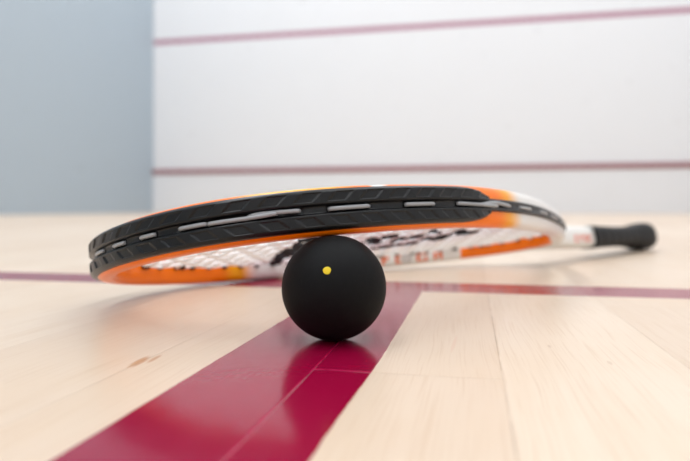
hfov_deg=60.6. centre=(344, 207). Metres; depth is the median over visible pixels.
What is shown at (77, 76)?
wall
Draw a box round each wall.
[0,0,153,214]
[153,168,689,213]
[154,0,689,169]
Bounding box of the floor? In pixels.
[0,213,689,460]
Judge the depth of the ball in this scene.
0.21 m
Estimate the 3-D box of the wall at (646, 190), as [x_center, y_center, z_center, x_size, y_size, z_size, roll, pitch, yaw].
[1.088,-0.156,5.747,6.460,0.412,0.022,0,0,12]
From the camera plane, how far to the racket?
0.26 m
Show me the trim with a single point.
(651, 164)
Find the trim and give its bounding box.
[153,162,689,174]
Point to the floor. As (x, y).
(554, 354)
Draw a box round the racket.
[88,184,657,284]
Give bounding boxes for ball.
[282,235,385,340]
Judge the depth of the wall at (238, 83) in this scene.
5.83 m

